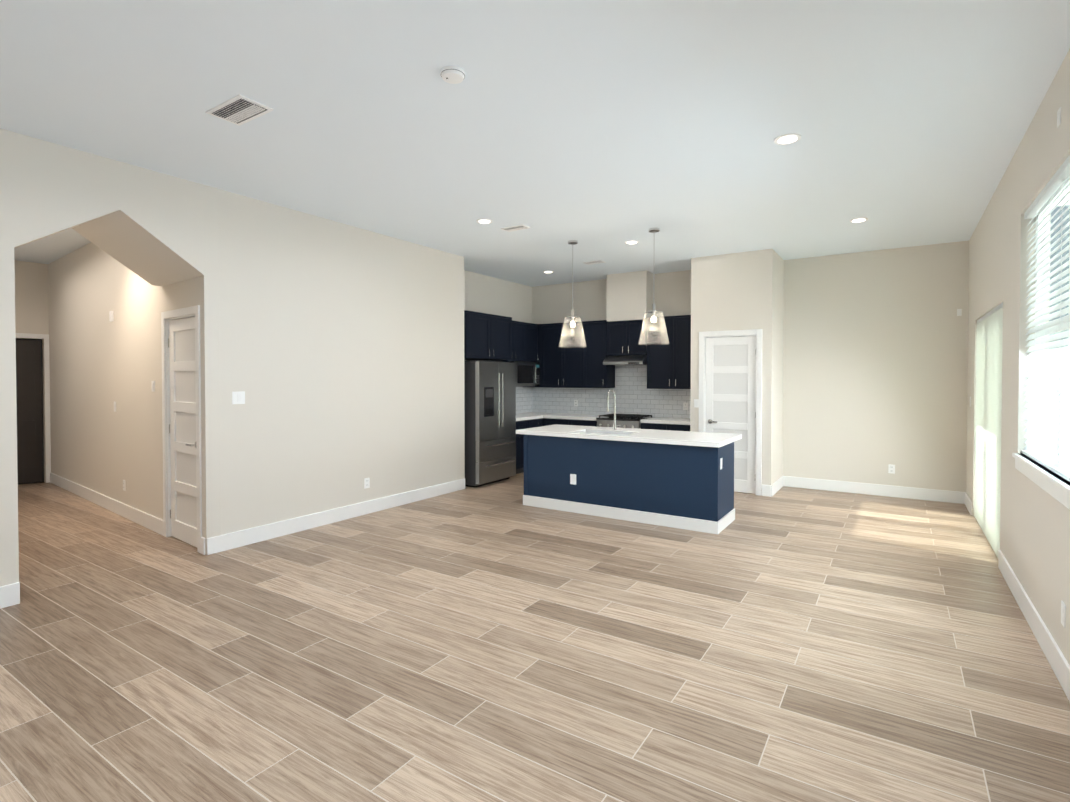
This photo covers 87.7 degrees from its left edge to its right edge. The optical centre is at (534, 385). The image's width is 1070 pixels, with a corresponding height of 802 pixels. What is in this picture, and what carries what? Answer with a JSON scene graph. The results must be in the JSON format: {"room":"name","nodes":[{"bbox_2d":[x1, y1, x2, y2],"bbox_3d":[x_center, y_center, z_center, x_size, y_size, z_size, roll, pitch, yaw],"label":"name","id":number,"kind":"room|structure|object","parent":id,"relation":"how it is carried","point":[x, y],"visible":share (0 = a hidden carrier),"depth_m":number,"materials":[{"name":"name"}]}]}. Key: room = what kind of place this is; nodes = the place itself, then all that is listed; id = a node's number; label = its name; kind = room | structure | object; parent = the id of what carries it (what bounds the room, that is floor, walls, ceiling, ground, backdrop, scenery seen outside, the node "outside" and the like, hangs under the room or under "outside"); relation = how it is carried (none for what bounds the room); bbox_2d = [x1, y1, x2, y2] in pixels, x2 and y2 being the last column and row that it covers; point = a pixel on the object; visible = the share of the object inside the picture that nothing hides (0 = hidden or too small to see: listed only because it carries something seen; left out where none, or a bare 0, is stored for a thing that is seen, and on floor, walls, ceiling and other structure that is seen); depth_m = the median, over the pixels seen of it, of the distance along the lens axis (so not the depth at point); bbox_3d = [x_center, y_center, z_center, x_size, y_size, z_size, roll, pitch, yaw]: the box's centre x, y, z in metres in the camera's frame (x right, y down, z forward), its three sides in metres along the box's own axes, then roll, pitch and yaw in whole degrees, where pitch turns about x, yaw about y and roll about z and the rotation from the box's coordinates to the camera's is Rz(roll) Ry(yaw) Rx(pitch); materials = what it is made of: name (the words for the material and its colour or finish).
{"room":"open-plan living room","nodes":[
{"label":"open-plan living room","id":0,"kind":"room"},
{"bbox_2d":[0,128,18,585],"bbox_3d":[-5.274,-0.095,2.297,1.000,3.300,4.480,1,1,33],"label":"wall","id":1,"kind":"structure","parent":0,"point":[9,558],"depth_m":3.87,"materials":[{"name":"white paint"}]},
{"bbox_2d":[0,582,19,608],"bbox_3d":[-4.840,1.484,2.057,0.016,0.150,4.450,1,1,33],"label":"baseboard","id":2,"kind":"structure","parent":1,"relation":"attached to","point":[9,594],"depth_m":3.87,"materials":[{"name":"white paint"}]},
{"bbox_2d":[14,260,48,482],"bbox_3d":[-7.811,-0.182,7.995,0.160,3.300,1.270,1,1,38],"label":"wall","id":3,"kind":"structure","parent":0,"point":[31,300],"depth_m":8.30,"materials":[{"name":"white paint"}]},
{"bbox_2d":[16,339,42,484],"bbox_3d":[-7.703,0.387,8.097,0.095,2.142,0.830,1,1,38],"label":"door","id":4,"kind":"structure","parent":3,"relation":"in","point":[29,412],"depth_m":8.31,"materials":[{"name":"grey wood"}]},
{"bbox_2d":[15,333,50,482],"bbox_3d":[-7.659,0.347,8.054,0.016,2.240,0.998,1,1,38],"label":"door frame","id":5,"kind":"structure","parent":3,"relation":"attached to","point":[45,337],"depth_m":8.41,"materials":[{"name":"white paint"}]},
{"bbox_2d":[13,132,203,285],"bbox_3d":[-3.677,-1.382,4.734,1.000,0.800,1.380,1,1,33],"label":"wall","id":6,"kind":"structure","parent":0,"point":[147,225],"depth_m":4.49,"materials":[{"name":"white paint"}]},
{"bbox_2d":[48,185,220,554],"bbox_3d":[-5.146,-0.164,6.806,5.740,3.300,0.160,1,1,38],"label":"wall","id":7,"kind":"structure","parent":0,"point":[100,363],"depth_m":6.38,"materials":[{"name":"white paint"}]},
{"bbox_2d":[50,472,162,534],"bbox_3d":[-5.544,1.408,7.032,4.625,0.150,0.016,1,1,38],"label":"baseboard","id":8,"kind":"structure","parent":7,"relation":"attached to","point":[146,520],"depth_m":6.59,"materials":[{"name":"white paint"}]},
{"bbox_2d":[109,311,113,321],"bbox_3d":[-4.974,-0.820,6.545,0.080,0.120,0.020,1,1,38],"label":"door chime","id":9,"kind":"object","parent":7,"relation":"attached to","point":[111,316],"visible":1,"depth_m":6.53,"materials":[{"name":"white plastic"}]},
{"bbox_2d":[123,480,125,490],"bbox_3d":[-4.687,1.133,6.357,0.075,0.118,0.008,1,1,38],"label":"outlet","id":10,"kind":"object","parent":7,"relation":"attached to","point":[124,485],"visible":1,"depth_m":6.34,"materials":[{"name":"white plastic"}]},
{"bbox_2d":[152,381,154,391],"bbox_3d":[-3.941,0.002,5.752,0.085,0.110,0.008,1,1,38],"label":"light switch","id":11,"kind":"object","parent":7,"relation":"attached to","point":[153,386],"visible":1,"depth_m":5.74,"materials":[{"name":"white plastic"}]},
{"bbox_2d":[161,305,201,552],"bbox_3d":[-3.343,0.389,5.338,0.900,2.240,0.106,1,1,38],"label":"door frame","id":12,"kind":"structure","parent":7,"relation":"attached to","point":[194,311],"depth_m":5.53,"materials":[{"name":"white paint"}]},
{"bbox_2d":[168,317,196,546],"bbox_3d":[-3.358,0.428,5.324,0.736,2.145,0.098,1,1,38],"label":"closet door","id":13,"kind":"structure","parent":7,"relation":"in","point":[182,424],"depth_m":5.37,"materials":[{"name":"white paint"}]},
{"bbox_2d":[218,189,464,534],"bbox_3d":[-1.991,-0.160,6.537,0.120,3.300,3.430,1,1,33],"label":"wall","id":14,"kind":"structure","parent":0,"point":[341,355],"depth_m":6.04,"materials":[{"name":"white paint"}]},
{"bbox_2d":[232,391,244,403],"bbox_3d":[-2.774,0.110,5.220,0.008,0.118,0.120,1,1,33],"label":"light switch","id":15,"kind":"object","parent":14,"relation":"attached to","point":[238,397],"visible":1,"depth_m":5.22,"materials":[{"name":"white plastic"}]},
{"bbox_2d":[207,478,464,554],"bbox_3d":[-1.967,1.416,6.474,0.016,0.150,3.550,1,1,33],"label":"baseboard","id":16,"kind":"structure","parent":14,"relation":"attached to","point":[224,542],"depth_m":5.97,"materials":[{"name":"white paint"}]},
{"bbox_2d":[364,478,369,488],"bbox_3d":[-1.957,1.131,6.493,0.008,0.118,0.075,1,1,33],"label":"outlet","id":17,"kind":"object","parent":14,"relation":"attached to","point":[366,482],"visible":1,"depth_m":6.49,"materials":[{"name":"white plastic"}]},
{"bbox_2d":[464,310,515,360],"bbox_3d":[-0.916,-0.752,8.631,0.608,0.680,1.188,1,1,33],"label":"upper cabinet","id":18,"kind":"object","parent":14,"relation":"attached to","point":[491,337],"depth_m":8.42,"materials":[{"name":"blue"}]},
{"bbox_2d":[464,270,531,413],"bbox_3d":[-0.663,-0.202,9.258,0.620,3.300,2.820,1,1,33],"label":"wall","id":19,"kind":"structure","parent":0,"point":[491,295],"depth_m":9.61,"materials":[{"name":"white paint"}]},
{"bbox_2d":[478,360,533,412],"bbox_3d":[-0.504,0.036,9.847,0.007,0.933,1.590,1,1,33],"label":"backsplash","id":20,"kind":"structure","parent":19,"relation":"attached to","point":[524,395],"depth_m":10.32,"materials":[{"name":"tile"}]},
{"bbox_2d":[516,322,527,361],"bbox_3d":[-0.504,-0.766,9.512,0.338,0.680,0.856,1,1,33],"label":"upper cabinet","id":21,"kind":"object","parent":19,"relation":"attached to","point":[521,327],"depth_m":9.63,"materials":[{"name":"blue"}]},
{"bbox_2d":[509,361,539,386],"bbox_3d":[-0.262,-0.209,9.805,0.433,0.437,0.755,1,1,33],"label":"microwave","id":22,"kind":"object","parent":21,"relation":"attached to","point":[527,374],"visible":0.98,"depth_m":9.69,"materials":[{"name":"grey metal"}]},
{"bbox_2d":[528,323,535,361],"bbox_3d":[-0.209,-0.773,9.966,0.338,0.680,0.456,1,1,33],"label":"upper cabinet","id":23,"kind":"object","parent":19,"relation":"attached to","point":[531,327],"depth_m":9.90,"materials":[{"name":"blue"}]},
{"bbox_2d":[0,472,1069,801],"bbox_3d":[-2.780,1.561,5.186,12.300,0.100,12.400,1,1,33],"label":"floor","id":24,"kind":"structure","parent":0,"point":[496,642],"depth_m":3.12,"materials":[{"name":"brown wood"}]},
{"bbox_2d":[464,360,515,487],"bbox_3d":[-0.846,0.540,8.523,0.826,1.840,0.910,1,1,33],"label":"fridge","id":25,"kind":"object","parent":24,"relation":"on","point":[490,414],"visible":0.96,"depth_m":8.15,"materials":[{"name":"grey metal"}]},
{"bbox_2d":[514,420,532,473],"bbox_3d":[-0.507,1.006,9.275,0.636,0.885,0.607,1,1,33],"label":"base cabinet","id":26,"kind":"object","parent":24,"relation":"on","point":[530,420],"depth_m":9.13,"materials":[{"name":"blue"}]},
{"bbox_2d":[516,412,552,419],"bbox_3d":[-0.233,0.532,9.679,0.647,0.050,1.656,1,1,33],"label":"countertop","id":27,"kind":"structure","parent":26,"relation":"on","point":[530,415],"depth_m":9.60,"materials":[{"name":"white stone"}]},
{"bbox_2d":[533,416,540,426],"bbox_3d":[-0.269,1.000,9.641,0.636,0.885,0.495,1,1,33],"label":"base cabinet","id":28,"kind":"object","parent":24,"relation":"on","point":[536,423],"depth_m":9.53,"materials":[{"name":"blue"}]},
{"bbox_2d":[541,416,572,425],"bbox_3d":[0.522,0.998,9.770,0.588,0.885,0.694,1,1,33],"label":"base cabinet","id":29,"kind":"object","parent":24,"relation":"on","point":[545,420],"depth_m":9.55,"materials":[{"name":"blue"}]},
{"bbox_2d":[553,413,602,419],"bbox_3d":[0.744,0.532,9.646,1.027,0.050,0.647,1,1,33],"label":"countertop","id":30,"kind":"structure","parent":29,"relation":"on","point":[560,416],"depth_m":9.40,"materials":[{"name":"white stone"}]},
{"bbox_2d":[573,420,596,425],"bbox_3d":[0.932,1.002,9.538,0.585,0.885,0.635,1,1,33],"label":"base cabinet","id":31,"kind":"object","parent":24,"relation":"on","point":[575,422],"depth_m":9.22,"materials":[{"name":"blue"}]},
{"bbox_2d":[596,413,652,428],"bbox_3d":[1.474,0.964,9.131,0.754,0.972,0.711,1,1,33],"label":"range","id":32,"kind":"object","parent":24,"relation":"on","point":[625,420],"visible":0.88,"depth_m":8.92,"materials":[{"name":"silver metal"}]},
{"bbox_2d":[520,433,739,533],"bbox_3d":[1.056,1.047,6.611,2.398,0.885,0.754,1,1,33],"label":"kitchen island","id":33,"kind":"object","parent":24,"relation":"on","point":[677,479],"depth_m":6.16,"materials":[{"name":"blue wood"}]},
{"bbox_2d":[516,425,741,448],"bbox_3d":[1.075,0.578,6.701,2.495,0.051,0.990,1,1,33],"label":"island countertop","id":34,"kind":"structure","parent":33,"relation":"on","point":[594,433],"depth_m":6.40,"materials":[{"name":"white stone"}]},
{"bbox_2d":[607,389,615,428],"bbox_3d":[0.965,0.302,6.867,0.105,0.496,0.246,1,1,33],"label":"faucet","id":35,"kind":"object","parent":34,"relation":"on","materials":[{"name":"silver metal"}]},
{"bbox_2d":[641,424,668,429],"bbox_3d":[2.018,1.012,8.832,0.474,0.885,0.635,1,1,33],"label":"base cabinet","id":36,"kind":"object","parent":24,"relation":"on","point":[643,426],"depth_m":8.55,"materials":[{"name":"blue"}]},
{"bbox_2d":[641,417,689,423],"bbox_3d":[2.174,0.547,8.716,0.854,0.050,0.647,1,1,33],"label":"countertop","id":37,"kind":"structure","parent":36,"relation":"on","point":[655,420],"depth_m":8.55,"materials":[{"name":"white stone"}]},
{"bbox_2d":[669,424,689,430],"bbox_3d":[2.328,1.015,8.630,0.495,0.885,0.635,1,1,33],"label":"base cabinet","id":38,"kind":"object","parent":24,"relation":"on","point":[674,427],"depth_m":8.35,"materials":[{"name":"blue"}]},
{"bbox_2d":[0,0,1069,286],"bbox_3d":[-2.780,-1.839,5.133,12.300,0.100,12.400,1,1,33],"label":"ceiling","id":39,"kind":"structure","parent":0,"point":[602,130],"depth_m":3.60,"materials":[{"name":"white paint"}]},
{"bbox_2d":[205,94,273,125],"bbox_3d":[-1.891,-1.757,3.566,0.400,0.015,0.220,1,1,33],"label":"ceiling vent","id":40,"kind":"object","parent":39,"relation":"in","point":[239,109],"visible":1,"depth_m":3.55,"materials":[{"name":"white metal"}]},
{"bbox_2d":[441,66,464,83],"bbox_3d":[-0.461,-1.740,3.125,0.136,0.034,0.136,1,1,33],"label":"smoke detector","id":41,"kind":"object","parent":39,"relation":"attached to","point":[453,74],"visible":1,"depth_m":3.09,"materials":[{"name":"white plastic"}]},
{"bbox_2d":[476,219,491,223],"bbox_3d":[-0.552,-1.798,6.083,0.176,0.011,0.176,1,1,33],"label":"recessed light","id":42,"kind":"object","parent":39,"relation":"in","point":[484,221],"visible":0.94,"depth_m":6.07,"materials":[{"name":"white plastic"}]},
{"bbox_2d":[501,224,529,231],"bbox_3d":[-0.223,-1.800,6.370,0.300,0.015,0.160,1,1,33],"label":"ceiling vent","id":43,"kind":"object","parent":39,"relation":"in","point":[515,228],"visible":0.98,"depth_m":6.35,"materials":[{"name":"white metal"}]},
{"bbox_2d":[559,240,586,347],"bbox_3d":[0.475,-1.155,7.012,0.350,1.325,0.350,1,1,33],"label":"pendant light","id":44,"kind":"object","parent":39,"relation":"hanging from","point":[572,316],"visible":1,"depth_m":7.00,"materials":[{"name":"clear glass"}]},
{"bbox_2d":[583,260,605,264],"bbox_3d":[0.885,-1.829,8.274,0.300,0.015,0.160,1,1,33],"label":"ceiling vent","id":45,"kind":"object","parent":39,"relation":"in","point":[594,262],"visible":1,"depth_m":8.24,"materials":[{"name":"white metal"}]},
{"bbox_2d":[625,240,638,243],"bbox_3d":[1.220,-1.812,7.029,0.176,0.011,0.176,1,1,33],"label":"recessed light","id":46,"kind":"object","parent":39,"relation":"in","point":[632,242],"visible":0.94,"depth_m":7.01,"materials":[{"name":"white plastic"}]},
{"bbox_2d":[638,228,668,344],"bbox_3d":[1.372,-1.146,6.428,0.350,1.325,0.350,1,1,33],"label":"pendant light","id":47,"kind":"object","parent":39,"relation":"hanging from","point":[653,311],"visible":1,"depth_m":6.42,"materials":[{"name":"clear glass"}]},
{"bbox_2d":[774,133,800,144],"bbox_3d":[1.807,-1.765,3.988,0.176,0.011,0.176,1,1,33],"label":"recessed light","id":48,"kind":"object","parent":39,"relation":"in","point":[788,138],"visible":0.98,"depth_m":3.98,"materials":[{"name":"white plastic"}]},
{"bbox_2d":[850,217,867,222],"bbox_3d":[3.512,-1.797,6.040,0.176,0.011,0.176,1,1,33],"label":"recessed light","id":49,"kind":"object","parent":39,"relation":"in","point":[861,219],"visible":1,"depth_m":6.03,"materials":[{"name":"white plastic"}]},
{"bbox_2d":[690,249,783,494],"bbox_3d":[2.933,-0.184,8.082,1.090,3.300,0.870,1,1,33],"label":"wall","id":50,"kind":"structure","parent":0,"point":[739,291],"depth_m":7.68,"materials":[{"name":"white paint"}]},
{"bbox_2d":[694,399,698,407],"bbox_3d":[2.312,0.248,7.969,0.075,0.118,0.008,1,1,33],"label":"light switch","id":51,"kind":"object","parent":50,"relation":"attached to","point":[696,402],"visible":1,"depth_m":7.97,"materials":[{"name":"white plastic"}]},
{"bbox_2d":[698,329,761,495],"bbox_3d":[2.716,0.351,7.757,0.850,2.240,0.106,1,1,33],"label":"door frame","id":52,"kind":"structure","parent":50,"relation":"attached to","point":[702,378],"depth_m":7.54,"materials":[{"name":"white paint"}]},
{"bbox_2d":[705,336,755,493],"bbox_3d":[2.707,0.391,7.738,0.686,2.145,0.098,1,1,33],"label":"pantry door","id":53,"kind":"structure","parent":50,"relation":"in","point":[730,393],"depth_m":7.71,"materials":[{"name":"white paint"}]},
{"bbox_2d":[768,476,783,496],"bbox_3d":[3.371,1.396,7.794,0.046,0.150,0.856,1,1,33],"label":"baseboard","id":54,"kind":"structure","parent":50,"relation":"attached to","point":[776,486],"depth_m":7.64,"materials":[{"name":"white paint"}]},
{"bbox_2d":[532,241,968,491],"bbox_3d":[2.666,-0.196,8.846,6.650,3.300,0.120,1,1,33],"label":"wall","id":55,"kind":"structure","parent":0,"point":[875,361],"depth_m":7.56,"materials":[{"name":"white paint"}]},
{"bbox_2d":[535,324,543,386],"bbox_3d":[0.042,-0.547,10.237,0.467,1.140,0.380,1,1,33],"label":"upper cabinet","id":56,"kind":"object","parent":55,"relation":"attached to","point":[539,327],"depth_m":10.02,"materials":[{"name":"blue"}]},
{"bbox_2d":[544,322,587,387],"bbox_3d":[0.589,-0.542,9.905,0.921,1.140,0.339,1,1,33],"label":"upper cabinet","id":57,"kind":"object","parent":55,"relation":"attached to","point":[564,367],"depth_m":9.75,"materials":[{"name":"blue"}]},
{"bbox_2d":[588,320,615,387],"bbox_3d":[1.109,-0.537,9.567,0.549,1.140,0.339,1,1,33],"label":"upper cabinet","id":58,"kind":"object","parent":55,"relation":"attached to","point":[600,375],"depth_m":9.40,"materials":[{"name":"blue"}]},
{"bbox_2d":[534,365,690,417],"bbox_3d":[1.327,-0.001,9.644,3.296,1.013,0.007,1,1,33],"label":"backsplash","id":59,"kind":"structure","parent":55,"relation":"attached to","point":[634,394],"depth_m":9.52,"materials":[{"name":"tile"}]},
{"bbox_2d":[683,402,687,409],"bbox_3d":[2.413,0.323,8.932,0.075,0.118,0.008,1,1,33],"label":"outlet","id":60,"kind":"object","parent":59,"relation":"attached to","point":[685,405],"visible":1,"depth_m":8.93,"materials":[{"name":"white plastic"}]},
{"bbox_2d":[612,319,647,355],"bbox_3d":[1.584,-0.789,9.255,0.700,0.565,0.339,1,1,33],"label":"upper cabinet","id":61,"kind":"object","parent":55,"relation":"attached to","point":[626,335],"depth_m":9.08,"materials":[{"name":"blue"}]},
{"bbox_2d":[603,355,646,364],"bbox_3d":[1.542,-0.423,9.196,0.694,0.151,0.491,1,1,33],"label":"range hood","id":62,"kind":"object","parent":61,"relation":"attached to","point":[628,360],"visible":0.81,"depth_m":9.01,"materials":[{"name":"silver metal"}]},
{"bbox_2d":[607,270,654,321],"bbox_3d":[1.584,-1.464,9.244,0.700,0.775,0.360,1,1,33],"label":"chase","id":63,"kind":"object","parent":55,"relation":"attached to","point":[629,296],"visible":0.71,"depth_m":9.08,"materials":[{"name":"white paint"}]},
{"bbox_2d":[640,315,690,388],"bbox_3d":[2.221,-0.526,8.844,0.934,1.140,0.339,1,1,33],"label":"upper cabinet","id":64,"kind":"object","parent":55,"relation":"attached to","point":[668,365],"depth_m":8.71,"materials":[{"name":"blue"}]},
{"bbox_2d":[784,476,963,503],"bbox_3d":[4.519,1.399,7.584,2.140,0.150,0.016,1,1,33],"label":"baseboard","id":65,"kind":"structure","parent":55,"relation":"attached to","point":[799,482],"depth_m":7.51,"materials":[{"name":"white paint"}]},
{"bbox_2d":[888,464,894,473],"bbox_3d":[4.756,1.106,7.430,0.075,0.118,0.008,1,1,33],"label":"outlet","id":66,"kind":"object","parent":55,"relation":"attached to","point":[891,468],"visible":1,"depth_m":7.43,"materials":[{"name":"white plastic"}]},
{"bbox_2d":[957,309,961,315],"bbox_3d":[5.343,-0.927,7.017,0.045,0.085,0.008,1,1,33],"label":"sensor","id":67,"kind":"object","parent":55,"relation":"attached to","point":[959,312],"visible":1,"depth_m":7.01,"materials":[{"name":"white plastic"}]},
{"bbox_2d":[966,49,1069,664],"bbox_3d":[2.216,-0.089,1.910,0.160,3.300,12.240,1,1,33],"label":"wall","id":68,"kind":"structure","parent":0,"point":[1034,533],"depth_m":4.02,"materials":[{"name":"white paint"}]},
{"bbox_2d":[964,492,971,514],"bbox_3d":[5.218,1.413,6.710,0.016,0.150,0.660,1,1,33],"label":"baseboard","id":69,"kind":"structure","parent":68,"relation":"attached to","point":[967,501],"depth_m":6.64,"materials":[{"name":"white paint"}]},
{"bbox_2d":[974,302,1002,557],"bbox_3d":[4.496,0.371,5.505,0.075,2.200,1.940,1,1,33],"label":"glass door","id":70,"kind":"structure","parent":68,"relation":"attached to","point":[989,341],"depth_m":5.32,"materials":[{"name":"clear glass"}]},
{"bbox_2d":[998,550,1069,701],"bbox_3d":[1.376,1.503,0.805,0.016,0.150,9.190,1,1,33],"label":"baseboard","id":71,"kind":"structure","parent":68,"relation":"attached to","point":[1050,648],"depth_m":3.33,"materials":[{"name":"white paint"}]},
{"bbox_2d":[1012,178,1069,509],"bbox_3d":[3.021,-0.308,3.191,0.160,1.840,2.010,1,1,33],"label":"window","id":72,"kind":"structure","parent":68,"relation":"in","point":[1057,488],"depth_m":3.53,"materials":[{"name":"white plastic"}]},
{"bbox_2d":[1022,155,1069,481],"bbox_3d":[3.013,-0.367,3.195,0.056,1.720,1.910,1,1,33],"label":"window blinds","id":73,"kind":"object","parent":72,"relation":"attached to","point":[1047,429],"visible":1,"depth_m":3.39,"materials":[{"name":"white plastic"}]},
{"bbox_2d":[1057,107,1060,127],"bbox_3d":[2.882,-1.477,3.067,0.008,0.090,0.070,1,1,33],"label":"sensor","id":74,"kind":"object","parent":68,"relation":"attached to","point":[1058,117],"visible":1,"depth_m":3.06,"materials":[{"name":"white plastic"}]},
{"bbox_2d":[1061,601,1065,627],"bbox_3d":[2.746,1.186,2.898,0.007,0.118,0.075,1,1,33],"label":"outlet","id":75,"kind":"object","parent":68,"relation":"attached to","point":[1063,614],"visible":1,"depth_m":2.88,"materials":[{"name":"white plastic"}]},
{"bbox_2d":[1058,194,1069,205],"bbox_3d":[3.551,-1.408,2.483,1.390,0.080,3.650,1,1,33],"label":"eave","id":76,"kind":"object","parent":68,"relation":"attached to","point":[1064,200],"depth_m":4.21,"materials":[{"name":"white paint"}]}
]}

